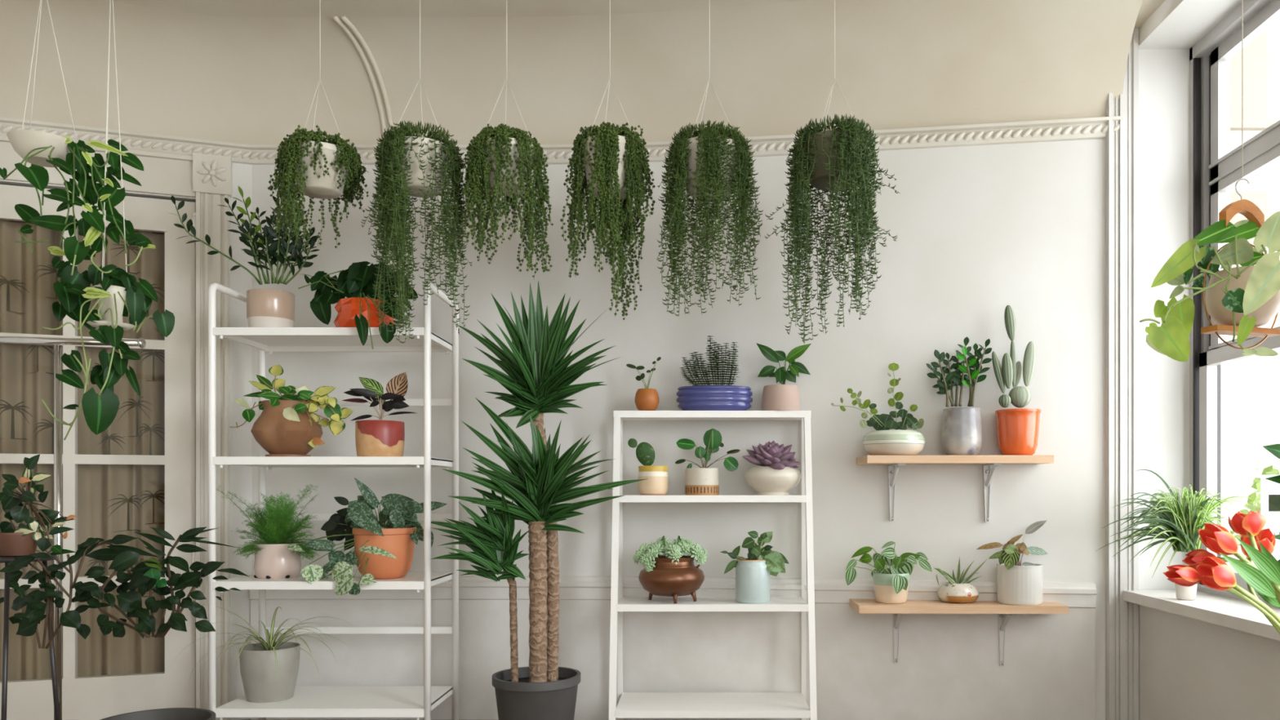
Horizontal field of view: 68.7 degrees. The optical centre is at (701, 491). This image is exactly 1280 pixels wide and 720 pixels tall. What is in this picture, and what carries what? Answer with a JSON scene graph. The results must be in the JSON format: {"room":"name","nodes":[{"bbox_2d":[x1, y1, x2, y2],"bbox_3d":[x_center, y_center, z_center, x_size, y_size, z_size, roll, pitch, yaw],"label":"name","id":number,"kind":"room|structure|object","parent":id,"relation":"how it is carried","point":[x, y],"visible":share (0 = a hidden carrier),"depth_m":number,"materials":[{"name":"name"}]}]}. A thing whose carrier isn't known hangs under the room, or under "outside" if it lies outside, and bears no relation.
{"room":"plant shop","nodes":[
{"label":"plant shop","id":0,"kind":"room"},
{"bbox_2d":[0,162,252,719],"bbox_3d":[-2.822,-0.235,3.866,1.750,2.470,0.120,0,0,-19],"label":"wall","id":1,"kind":"structure","parent":0,"point":[240,280],"depth_m":4.08,"materials":[{"name":"white paint"}]},
{"bbox_2d":[0,184,195,719],"bbox_3d":[-2.632,-0.131,3.899,0.953,2.238,0.066,0,0,-18],"label":"door","id":2,"kind":"structure","parent":1,"relation":"in","point":[103,696],"depth_m":3.98,"materials":[{"name":"white wood"}]},
{"bbox_2d":[0,219,164,680],"bbox_3d":[-2.667,-0.152,3.977,0.823,1.984,0.082,0,0,-19],"label":"curtain","id":3,"kind":"object","parent":2,"relation":"hanging from","point":[113,500],"visible":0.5,"depth_m":3.99,"materials":[{"name":"fabric"}]},
{"bbox_2d":[0,135,231,719],"bbox_3d":[-2.617,-0.224,3.844,1.222,2.447,0.058,0,0,-19],"label":"trim","id":4,"kind":"structure","parent":1,"relation":"attached to","point":[206,178],"depth_m":4.01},
{"bbox_2d":[108,0,1165,27],"bbox_3d":[-0.800,-1.920,0.775,5.900,0.100,7.050,0,0,0],"label":"ceiling","id":5,"kind":"structure","parent":0,"point":[218,8],"depth_m":3.60,"materials":[{"name":"beige paint"}]},
{"bbox_2d":[0,0,155,265],"bbox_3d":[-2.016,-1.291,2.972,0.516,1.162,0.314,0,0,0],"label":"pothos","id":6,"kind":"object","parent":5,"relation":"hanging from","point":[41,149],"visible":0.95,"depth_m":2.95,"materials":[{"name":"plant"}]},
{"bbox_2d":[6,129,75,167],"bbox_3d":[-2.132,-1.100,3.020,0.190,0.069,0.190,0,0,0],"label":"pot","id":7,"kind":"object","parent":6,"relation":"on","point":[37,144],"depth_m":2.96,"materials":[{"name":"white ceramic"}]},
{"bbox_2d":[41,0,174,439],"bbox_3d":[-1.883,-1.015,2.931,0.476,1.714,0.259,0,0,36],"label":"pothos","id":8,"kind":"object","parent":5,"relation":"hanging from","point":[74,292],"visible":1,"depth_m":2.93,"materials":[{"name":"plant"}]},
{"bbox_2d":[93,284,126,322],"bbox_3d":[-1.874,-0.581,2.960,0.094,0.129,0.094,0,0,0],"label":"pot","id":9,"kind":"object","parent":8,"relation":"on","point":[108,302],"depth_m":2.93,"materials":[{"name":"white ceramic"}]},
{"bbox_2d":[267,0,368,255],"bbox_3d":[-1.367,-1.371,3.353,0.334,0.998,0.289,0,0,-40],"label":"plant","id":10,"kind":"object","parent":5,"relation":"hanging from","point":[320,168],"visible":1,"depth_m":3.28,"materials":[{"name":"green plant"}]},
{"bbox_2d":[360,0,471,342],"bbox_3d":[-1.005,-1.206,3.348,0.367,1.329,0.317,0,0,0],"label":"plant","id":11,"kind":"object","parent":5,"relation":"hanging from","point":[418,166],"visible":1,"depth_m":3.27,"materials":[{"name":"green plant"}]},
{"bbox_2d":[455,0,553,279],"bbox_3d":[-0.702,-1.321,3.353,0.318,1.100,0.304,0,0,15],"label":"plant","id":12,"kind":"object","parent":5,"relation":"hanging from","point":[504,157],"visible":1,"depth_m":3.27,"materials":[{"name":"green plant"}]},
{"bbox_2d":[560,0,655,319],"bbox_3d":[-0.325,-1.252,3.346,0.330,1.238,0.290,0,0,28],"label":"plant","id":13,"kind":"object","parent":5,"relation":"hanging from","point":[613,162],"visible":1,"depth_m":3.27,"materials":[{"name":"green plant"}]},
{"bbox_2d":[656,0,763,316],"bbox_3d":[0.031,-1.238,3.298,0.376,1.264,0.324,0,0,14],"label":"plant","id":14,"kind":"object","parent":5,"relation":"hanging from","point":[710,166],"visible":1,"depth_m":3.21,"materials":[{"name":"green plant"}]},
{"bbox_2d":[764,0,900,342],"bbox_3d":[0.464,-1.198,3.250,0.410,1.345,0.351,0,0,37],"label":"plant","id":15,"kind":"object","parent":5,"relation":"hanging from","point":[836,160],"visible":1,"depth_m":3.18,"materials":[{"name":"green plant"}]},
{"bbox_2d":[1139,0,1279,361],"bbox_3d":[1.274,-1.094,2.317,0.342,1.555,0.309,0,0,25],"label":"hanging scindapsus","id":16,"kind":"object","parent":5,"relation":"hanging from","point":[1242,300],"visible":1,"depth_m":2.28,"materials":[{"name":"plant"}]},
{"bbox_2d":[1204,265,1279,327],"bbox_3d":[1.365,-0.483,2.350,0.173,0.138,0.173,0,0,0],"label":"pot","id":17,"kind":"object","parent":16,"relation":"on","point":[1237,277],"depth_m":2.31,"materials":[{"name":"beige ceramic"}]},
{"bbox_2d":[252,138,1105,719],"bbox_3d":[-0.130,-0.235,4.063,3.708,2.470,0.238,0,0,5],"label":"wall","id":18,"kind":"structure","parent":0,"point":[980,230],"depth_m":3.97,"materials":[{"name":"white paint"}]},
{"bbox_2d":[332,16,393,137],"bbox_3d":[-1.399,-1.675,3.891,0.056,0.412,0.440,0,0,8],"label":"trim","id":19,"kind":"structure","parent":18,"relation":"attached to","point":[383,123],"depth_m":3.93,"materials":[{"name":"beige paint"}]},
{"bbox_2d":[0,115,1123,164],"bbox_3d":[-0.961,-1.476,3.889,5.306,0.081,0.520,0,0,-3],"label":"trim","id":20,"kind":"structure","parent":18,"relation":"attached to","point":[1088,128],"depth_m":3.90,"materials":[{"name":"white paint"}]},
{"bbox_2d":[0,0,1142,144],"bbox_3d":[-0.950,-1.670,3.616,5.299,0.400,0.968,0,0,0],"label":"ceiling","id":21,"kind":"structure","parent":18,"relation":"attached to","point":[900,64],"depth_m":3.84,"materials":[{"name":"beige paint"}]},
{"bbox_2d":[249,575,1096,719],"bbox_3d":[-0.185,0.685,3.994,3.589,0.629,0.145,0,0,5],"label":"wainscot","id":22,"kind":"structure","parent":18,"relation":"attached to","point":[948,668],"depth_m":4.01,"materials":[{"name":"white paint"}]},
{"bbox_2d":[856,455,1053,521],"bbox_3d":[1.019,-0.009,3.809,0.732,0.266,0.272,0,0,0],"label":"wall shelf","id":23,"kind":"object","parent":18,"relation":"attached to","point":[894,462],"visible":1,"depth_m":3.69,"materials":[{"name":"brown wood"}]},
{"bbox_2d":[831,362,924,455],"bbox_3d":[0.715,-0.335,3.800,0.379,0.385,0.250,0,0,0],"label":"potted plant","id":24,"kind":"object","parent":23,"relation":"on","point":[884,441],"visible":0.99,"depth_m":3.77,"materials":[{"name":"ceramic"}]},
{"bbox_2d":[862,430,924,455],"bbox_3d":[0.780,-0.193,3.800,0.250,0.102,0.250,0,0,0],"label":"pot","id":25,"kind":"object","parent":24,"relation":"on","point":[878,442],"depth_m":3.70,"materials":[{"name":"white ceramic"}]},
{"bbox_2d":[925,336,991,455],"bbox_3d":[1.039,-0.387,3.799,0.258,0.489,0.165,0,0,0],"label":"potted plant","id":26,"kind":"object","parent":23,"relation":"on","point":[962,427],"visible":0.98,"depth_m":3.76,"materials":[{"name":"grey ceramic"}]},
{"bbox_2d":[991,305,1041,455],"bbox_3d":[1.275,-0.448,3.765,0.177,0.612,0.177,0,0,39],"label":"cactus","id":27,"kind":"object","parent":23,"relation":"on","point":[1018,429],"visible":1,"depth_m":3.74,"materials":[{"name":"orange ceramic"}]},
{"bbox_2d":[995,408,1041,455],"bbox_3d":[1.275,-0.234,3.765,0.178,0.184,0.178,0,0,0],"label":"pot","id":28,"kind":"object","parent":27,"relation":"on","point":[1018,429],"depth_m":3.70,"materials":[{"name":"orange ceramic"}]},
{"bbox_2d":[848,598,1068,666],"bbox_3d":[1.033,0.585,3.814,0.825,0.266,0.271,0,0,0],"label":"wall shelf","id":29,"kind":"object","parent":18,"relation":"attached to","point":[860,606],"visible":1,"depth_m":3.69,"materials":[{"name":"brown wood"}]},
{"bbox_2d":[844,541,932,604],"bbox_3d":[0.758,0.327,3.787,0.324,0.250,0.181,0,0,26],"label":"potted plant","id":30,"kind":"object","parent":29,"relation":"on","point":[891,586],"visible":1,"depth_m":3.78,"materials":[{"name":"plant"}]},
{"bbox_2d":[872,572,909,604],"bbox_3d":[0.770,0.391,3.800,0.148,0.122,0.148,0,0,0],"label":"pot","id":31,"kind":"object","parent":30,"relation":"on","point":[884,591],"depth_m":3.74,"materials":[{"name":"beige ceramic"}]},
{"bbox_2d":[934,556,986,603],"bbox_3d":[1.050,0.359,3.821,0.176,0.187,0.164,0,0,-33],"label":"potted plant","id":32,"kind":"object","parent":29,"relation":"on","point":[959,589],"visible":1,"depth_m":3.78,"materials":[{"name":"green plant"}]},
{"bbox_2d":[977,520,1047,605],"bbox_3d":[1.268,0.284,3.766,0.264,0.336,0.179,0,0,-27],"label":"plant","id":33,"kind":"object","parent":29,"relation":"on","point":[1018,584],"visible":1,"depth_m":3.71,"materials":[{"name":"green plant"}]},
{"bbox_2d":[1105,27,1138,719],"bbox_3d":[1.702,-0.435,3.812,0.125,2.870,0.096,0,0,0],"label":"trim","id":34,"kind":"structure","parent":18,"relation":"attached to","point":[1122,149],"depth_m":3.77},
{"bbox_2d":[1138,0,1279,719],"bbox_3d":[1.958,-0.435,0.725,0.385,2.870,6.950,0,0,0],"label":"wall","id":35,"kind":"structure","parent":0,"point":[1190,668],"depth_m":3.80,"materials":[{"name":"white paint"}]},
{"bbox_2d":[1123,589,1279,640],"bbox_3d":[1.850,0.420,2.999,0.300,0.040,1.598,0,0,0],"label":"windowsill","id":36,"kind":"structure","parent":35,"relation":"attached to","point":[1233,613],"depth_m":3.25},
{"bbox_2d":[1096,469,1255,599],"bbox_3d":[1.740,0.158,3.414,0.630,0.484,0.311,0,0,0],"label":"spider plant","id":37,"kind":"object","parent":36,"relation":"on","point":[1181,522],"visible":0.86,"depth_m":3.40,"materials":[{"name":"green plant"}]},
{"bbox_2d":[1189,0,1279,607],"bbox_3d":[2.031,-0.690,3.000,0.108,2.220,1.600,0,0,0],"label":"window","id":38,"kind":"structure","parent":35,"relation":"in","point":[1214,171],"depth_m":3.68,"materials":[{"name":"grey metal"}]},
{"bbox_3d":[-0.800,1.050,0.775,5.900,0.100,7.050,0,0,0],"label":"floor","id":39,"kind":"structure","parent":0,"visible":0},
{"bbox_2d":[0,554,60,719],"bbox_3d":[-2.181,0.603,2.940,0.243,0.796,0.237,0,0,0],"label":"plant stand","id":40,"kind":"object","parent":39,"relation":"on","point":[5,560],"visible":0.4,"depth_m":2.87,"materials":[{"name":"grey metal"}]},
{"bbox_2d":[0,453,76,556],"bbox_3d":[-2.139,0.044,2.951,0.318,0.322,0.160,0,0,32],"label":"rubber plant","id":41,"kind":"object","parent":40,"relation":"on","point":[23,540],"visible":1,"depth_m":2.93,"materials":[{"name":"green plant"}]},
{"bbox_2d":[0,537,102,648],"bbox_3d":[-1.981,0.569,2.812,0.300,0.861,0.296,0,0,-30],"label":"plant","id":42,"kind":"object","parent":39,"relation":"on","point":[34,613],"visible":1,"depth_m":2.80,"materials":[{"name":"green plant"}]},
{"bbox_2d":[0,336,146,719],"bbox_3d":[-2.393,0.214,3.420,0.701,1.572,0.280,0,0,0],"label":"rail","id":43,"kind":"object","parent":39,"relation":"on","point":[141,343],"visible":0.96,"depth_m":3.41,"materials":[{"name":"silver metal"}]},
{"bbox_2d":[73,526,248,719],"bbox_3d":[-1.675,0.553,2.849,0.591,0.894,0.340,0,0,37],"label":"plant","id":44,"kind":"object","parent":39,"relation":"on","point":[145,575],"visible":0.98,"depth_m":2.83,"materials":[{"name":"green plant"}]},
{"bbox_2d":[208,282,458,719],"bbox_3d":[-1.434,0.106,3.700,0.834,1.788,0.427,0,0,0],"label":"shelf rack","id":45,"kind":"object","parent":39,"relation":"on","point":[307,701],"visible":0.74,"depth_m":3.50,"materials":[{"name":"white metal"}]},
{"bbox_2d":[170,186,320,327],"bbox_3d":[-1.787,-0.897,3.679,0.582,0.566,0.176,0,0,0],"label":"plant","id":46,"kind":"object","parent":45,"relation":"on","point":[265,308],"visible":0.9,"depth_m":3.64,"materials":[{"name":"green plant"}]},
{"bbox_2d":[173,604,355,702],"bbox_3d":[-1.701,0.627,3.688,0.644,0.376,0.598,0,0,0],"label":"spider plant","id":47,"kind":"object","parent":45,"relation":"on","point":[268,670],"visible":0.97,"depth_m":3.61,"materials":[{"name":"green plant"}]},
{"bbox_2d":[216,484,319,578],"bbox_3d":[-1.706,0.148,3.647,0.512,0.378,0.290,0,0,0],"label":"fern","id":48,"kind":"object","parent":45,"relation":"on","point":[273,559],"visible":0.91,"depth_m":3.60,"materials":[{"name":"green plant"}]},
{"bbox_2d":[252,542,301,578],"bbox_3d":[-1.663,0.270,3.660,0.180,0.134,0.180,0,0,0],"label":"pot","id":49,"kind":"object","parent":48,"relation":"on","point":[272,560],"depth_m":3.59,"materials":[{"name":"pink ceramic"}]},
{"bbox_2d":[229,364,353,456],"bbox_3d":[-1.594,-0.315,3.655,0.469,0.369,0.262,0,0,0],"label":"variegated hoya","id":50,"kind":"object","parent":45,"relation":"on","point":[287,424],"visible":0.95,"depth_m":3.59,"materials":[{"name":"brown ceramic"}]},
{"bbox_2d":[250,400,323,456],"bbox_3d":[-1.623,-0.240,3.655,0.253,0.220,0.262,0,0,0],"label":"pot","id":51,"kind":"object","parent":50,"relation":"on","point":[283,428],"depth_m":3.57,"materials":[{"name":"brown ceramic"}]},
{"bbox_2d":[297,261,417,349],"bbox_3d":[-1.325,-0.712,3.606,0.447,0.367,0.320,0,0,0],"label":"philodendron","id":52,"kind":"object","parent":45,"relation":"on","point":[355,283],"visible":0.8,"depth_m":3.59,"materials":[{"name":"green plant"}]},
{"bbox_2d":[333,297,395,327],"bbox_3d":[-1.312,-0.676,3.636,0.225,0.124,0.224,0,0,0],"label":"pot","id":53,"kind":"object","parent":52,"relation":"on","point":[347,308],"depth_m":3.55,"materials":[{"name":"orange ceramic"}]},
{"bbox_2d":[287,477,447,595],"bbox_3d":[-1.289,0.167,3.597,0.513,0.438,0.343,0,0,10],"label":"pothos","id":54,"kind":"object","parent":45,"relation":"on","point":[381,551],"visible":0.97,"depth_m":3.55,"materials":[{"name":"plant"}]},
{"bbox_2d":[351,526,416,579],"bbox_3d":[-1.238,0.239,3.640,0.238,0.196,0.238,0,0,0],"label":"pot","id":55,"kind":"object","parent":54,"relation":"on","point":[399,541],"depth_m":3.55,"materials":[{"name":"ceramic"}]},
{"bbox_2d":[342,372,415,456],"bbox_3d":[-1.251,-0.299,3.619,0.266,0.338,0.182,0,0,-25],"label":"plant","id":56,"kind":"object","parent":45,"relation":"on","point":[373,437],"visible":0.93,"depth_m":3.59,"materials":[{"name":"green plant"}]},
{"bbox_2d":[431,280,645,719],"bbox_3d":[-0.627,0.109,3.480,0.852,1.783,0.409,0,0,-4],"label":"yucca","id":57,"kind":"object","parent":39,"relation":"on","point":[539,380],"visible":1,"depth_m":3.46,"materials":[{"name":"plant"}]},
{"bbox_2d":[492,666,580,719],"bbox_3d":[-0.624,0.845,3.520,0.330,0.310,0.330,0,0,0],"label":"pot","id":58,"kind":"object","parent":57,"relation":"on","point":[522,694],"depth_m":3.40,"materials":[{"name":"grey plastic"}]},
{"bbox_2d":[608,410,817,719],"bbox_3d":[0.042,0.336,3.792,0.812,1.332,0.352,0,0,0],"label":"shelf unit","id":59,"kind":"object","parent":39,"relation":"on","point":[630,704],"visible":0.98,"depth_m":3.76,"materials":[{"name":"white"}]},
{"bbox_2d":[626,356,661,410],"bbox_3d":[-0.239,-0.445,3.896,0.101,0.229,0.131,0,0,-39],"label":"potted plant","id":60,"kind":"object","parent":59,"relation":"on","point":[646,399],"visible":0.92,"depth_m":3.85,"materials":[{"name":"orange ceramic"}]},
{"bbox_2d":[635,388,658,410],"bbox_3d":[-0.229,-0.377,3.885,0.101,0.094,0.101,0,0,0],"label":"pot","id":61,"kind":"object","parent":60,"relation":"on","point":[646,399],"depth_m":3.85,"materials":[{"name":"orange ceramic"}]},
{"bbox_2d":[627,438,668,495],"bbox_3d":[-0.215,-0.102,3.868,0.154,0.236,0.126,0,0,26],"label":"cactus","id":62,"kind":"object","parent":59,"relation":"on","point":[656,482],"visible":1,"depth_m":3.82,"materials":[{"name":"ceramic"}]},
{"bbox_2d":[637,465,668,495],"bbox_3d":[-0.202,-0.044,3.862,0.126,0.121,0.126,0,0,0],"label":"pot","id":63,"kind":"object","parent":62,"relation":"on","point":[656,482],"depth_m":3.81,"materials":[{"name":"beige ceramic"}]},
{"bbox_2d":[632,535,708,604],"bbox_3d":[-0.129,0.315,3.820,0.287,0.268,0.271,0,0,0],"label":"potted succulent","id":64,"kind":"object","parent":59,"relation":"on","point":[673,574],"visible":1,"depth_m":3.74,"materials":[{"name":"orange metal"}]},
{"bbox_2d":[638,555,704,596],"bbox_3d":[-0.124,0.348,3.820,0.271,0.160,0.271,0,0,0],"label":"pot","id":65,"kind":"object","parent":64,"relation":"on","point":[666,575],"depth_m":3.73,"materials":[{"name":"orange metal"}]},
{"bbox_2d":[675,428,740,495],"bbox_3d":[0.024,-0.123,3.862,0.273,0.278,0.141,0,0,0],"label":"pilea peperomioides","id":66,"kind":"object","parent":59,"relation":"on","point":[701,481],"visible":1,"depth_m":3.84,"materials":[{"name":"ceramic"}]},
{"bbox_2d":[684,467,719,495],"bbox_3d":[0.000,-0.040,3.862,0.141,0.111,0.141,0,0,0],"label":"pot","id":67,"kind":"object","parent":66,"relation":"on","point":[698,481],"depth_m":3.80,"materials":[{"name":"white ceramic"}]},
{"bbox_2d":[675,335,752,410],"bbox_3d":[0.052,-0.486,3.885,0.320,0.312,0.166,0,0,-2],"label":"potted plant","id":68,"kind":"object","parent":59,"relation":"on","point":[695,397],"visible":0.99,"depth_m":3.84,"materials":[{"name":"ceramic"}]},
{"bbox_2d":[675,385,752,410],"bbox_3d":[0.052,-0.381,3.885,0.320,0.102,0.167,0,0,0],"label":"pot","id":69,"kind":"object","parent":68,"relation":"on","point":[695,397],"depth_m":3.82,"materials":[{"name":"ceramic"}]},
{"bbox_2d":[720,530,789,603],"bbox_3d":[0.213,0.304,3.790,0.280,0.289,0.140,0,0,0],"label":"potted plant","id":70,"kind":"object","parent":59,"relation":"on","point":[753,573],"visible":1,"depth_m":3.75,"materials":[{"name":"blue ceramic"}]},
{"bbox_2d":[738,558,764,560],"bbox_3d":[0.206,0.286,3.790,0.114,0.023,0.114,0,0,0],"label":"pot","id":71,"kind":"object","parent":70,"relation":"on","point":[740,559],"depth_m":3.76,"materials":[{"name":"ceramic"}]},
{"bbox_2d":[735,560,769,603],"bbox_3d":[0.206,0.363,3.790,0.140,0.170,0.140,0,0,0],"label":"pot","id":72,"kind":"object","parent":70,"relation":"on","point":[752,576],"depth_m":3.73,"materials":[{"name":"white ceramic"}]},
{"bbox_2d":[742,440,801,495],"bbox_3d":[0.295,-0.098,3.860,0.238,0.227,0.236,0,0,18],"label":"purple echeveria","id":73,"kind":"object","parent":59,"relation":"on","point":[780,477],"visible":1,"depth_m":3.79,"materials":[{"name":"beige ceramic"}]},
{"bbox_2d":[744,466,801,495],"bbox_3d":[0.293,-0.042,3.862,0.234,0.115,0.234,0,0,0],"label":"pot","id":74,"kind":"object","parent":73,"relation":"on","point":[766,481],"depth_m":3.78,"materials":[{"name":"beige ceramic"}]},
{"bbox_2d":[755,342,811,410],"bbox_3d":[0.337,-0.473,3.890,0.209,0.286,0.160,0,0,-27],"label":"peace lily","id":75,"kind":"object","parent":59,"relation":"on","point":[783,397],"visible":0.95,"depth_m":3.85,"materials":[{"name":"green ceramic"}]},
{"bbox_2d":[761,384,799,410],"bbox_3d":[0.328,-0.384,3.885,0.160,0.107,0.160,0,0,0],"label":"pot","id":76,"kind":"object","parent":75,"relation":"on","point":[775,397],"depth_m":3.82,"materials":[{"name":"pink ceramic"}]},
{"bbox_2d":[1262,443,1279,564],"bbox_3d":[1.189,0.375,1.613,0.352,1.249,0.310,0,0,37],"label":"rubber plant","id":77,"kind":"object","parent":39,"relation":"on","point":[1274,449],"visible":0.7,"depth_m":1.60,"materials":[{"name":"green plant"}]},
{"label":"outside","id":78,"kind":"structure","parent":0,"visible":0},
{"bbox_3d":[16.100,1.550,9.000,27.800,0.100,42.000,0,0,0],"label":"ground","id":79,"kind":"structure","parent":78,"visible":0},
{"bbox_2d":[1230,19,1278,572],"bbox_3d":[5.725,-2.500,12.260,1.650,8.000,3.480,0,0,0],"label":"apartment building","id":80,"kind":"structure","parent":79,"relation":"on","point":[1254,380],"depth_m":10.60,"materials":[{"name":"beige"}]},
{"bbox_2d":[1230,455,1279,559],"bbox_3d":[5.579,0.452,7.413,2.648,2.101,2.126,0,0,0],"label":"street tree","id":81,"kind":"object","parent":79,"relation":"on","point":[1268,470],"visible":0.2,"depth_m":7.66,"materials":[{"name":"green plant"}]},
{"bbox_2d":[1260,474,1279,560],"bbox_3d":[5.700,0.700,5.640,4.600,1.600,0.080,0,0,0],"label":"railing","id":82,"kind":"object","parent":79,"relation":"on","point":[1269,490],"visible":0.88,"depth_m":5.60,"materials":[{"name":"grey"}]},
{"bbox_3d":[0.932,0.348,1.400,0.092,0.205,0.092,0,0,0],"label":"flower vase","id":83,"kind":"object","parent":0,"visible":0},
{"bbox_2d":[1163,532,1279,630],"bbox_3d":[0.806,0.220,1.384,0.284,0.321,0.030,0,0,-16],"label":"tulip","id":84,"kind":"object","parent":83,"relation":"in","point":[1180,575],"visible":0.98,"depth_m":1.35,"materials":[{"name":"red plant"}]},
{"bbox_2d":[1182,549,1279,607],"bbox_3d":[0.825,0.233,1.395,0.222,0.295,0.036,0,0,-7],"label":"tulip","id":85,"kind":"object","parent":83,"relation":"in","point":[1193,558],"visible":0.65,"depth_m":1.38,"materials":[{"name":"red plant"}]},
{"bbox_2d":[1195,556,1279,623],"bbox_3d":[0.816,0.237,1.362,0.218,0.287,0.043,0,0,-15],"label":"tulip","id":86,"kind":"object","parent":83,"relation":"in","point":[1215,573],"visible":1,"depth_m":1.34,"materials":[{"name":"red plant"}]},
{"bbox_2d":[1197,523,1279,598],"bbox_3d":[0.833,0.213,1.373,0.239,0.335,0.041,0,0,-13],"label":"tulip","id":87,"kind":"object","parent":83,"relation":"in","point":[1215,537],"visible":0.99,"depth_m":1.35,"materials":[{"name":"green plant"}]},
{"bbox_2d":[1228,508,1279,604],"bbox_3d":[0.862,0.203,1.392,0.174,0.356,0.076,0,0,0],"label":"tulip","id":88,"kind":"object","parent":83,"relation":"in","point":[1249,525],"visible":0.99,"depth_m":1.38,"materials":[{"name":"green plant"}]},
{"bbox_2d":[1240,528,1279,634],"bbox_3d":[0.896,0.216,1.432,0.124,0.329,0.049,0,0,40],"label":"tulip","id":89,"kind":"object","parent":83,"relation":"in","point":[1264,536],"visible":0.49,"depth_m":1.46,"materials":[{"name":"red plant"}]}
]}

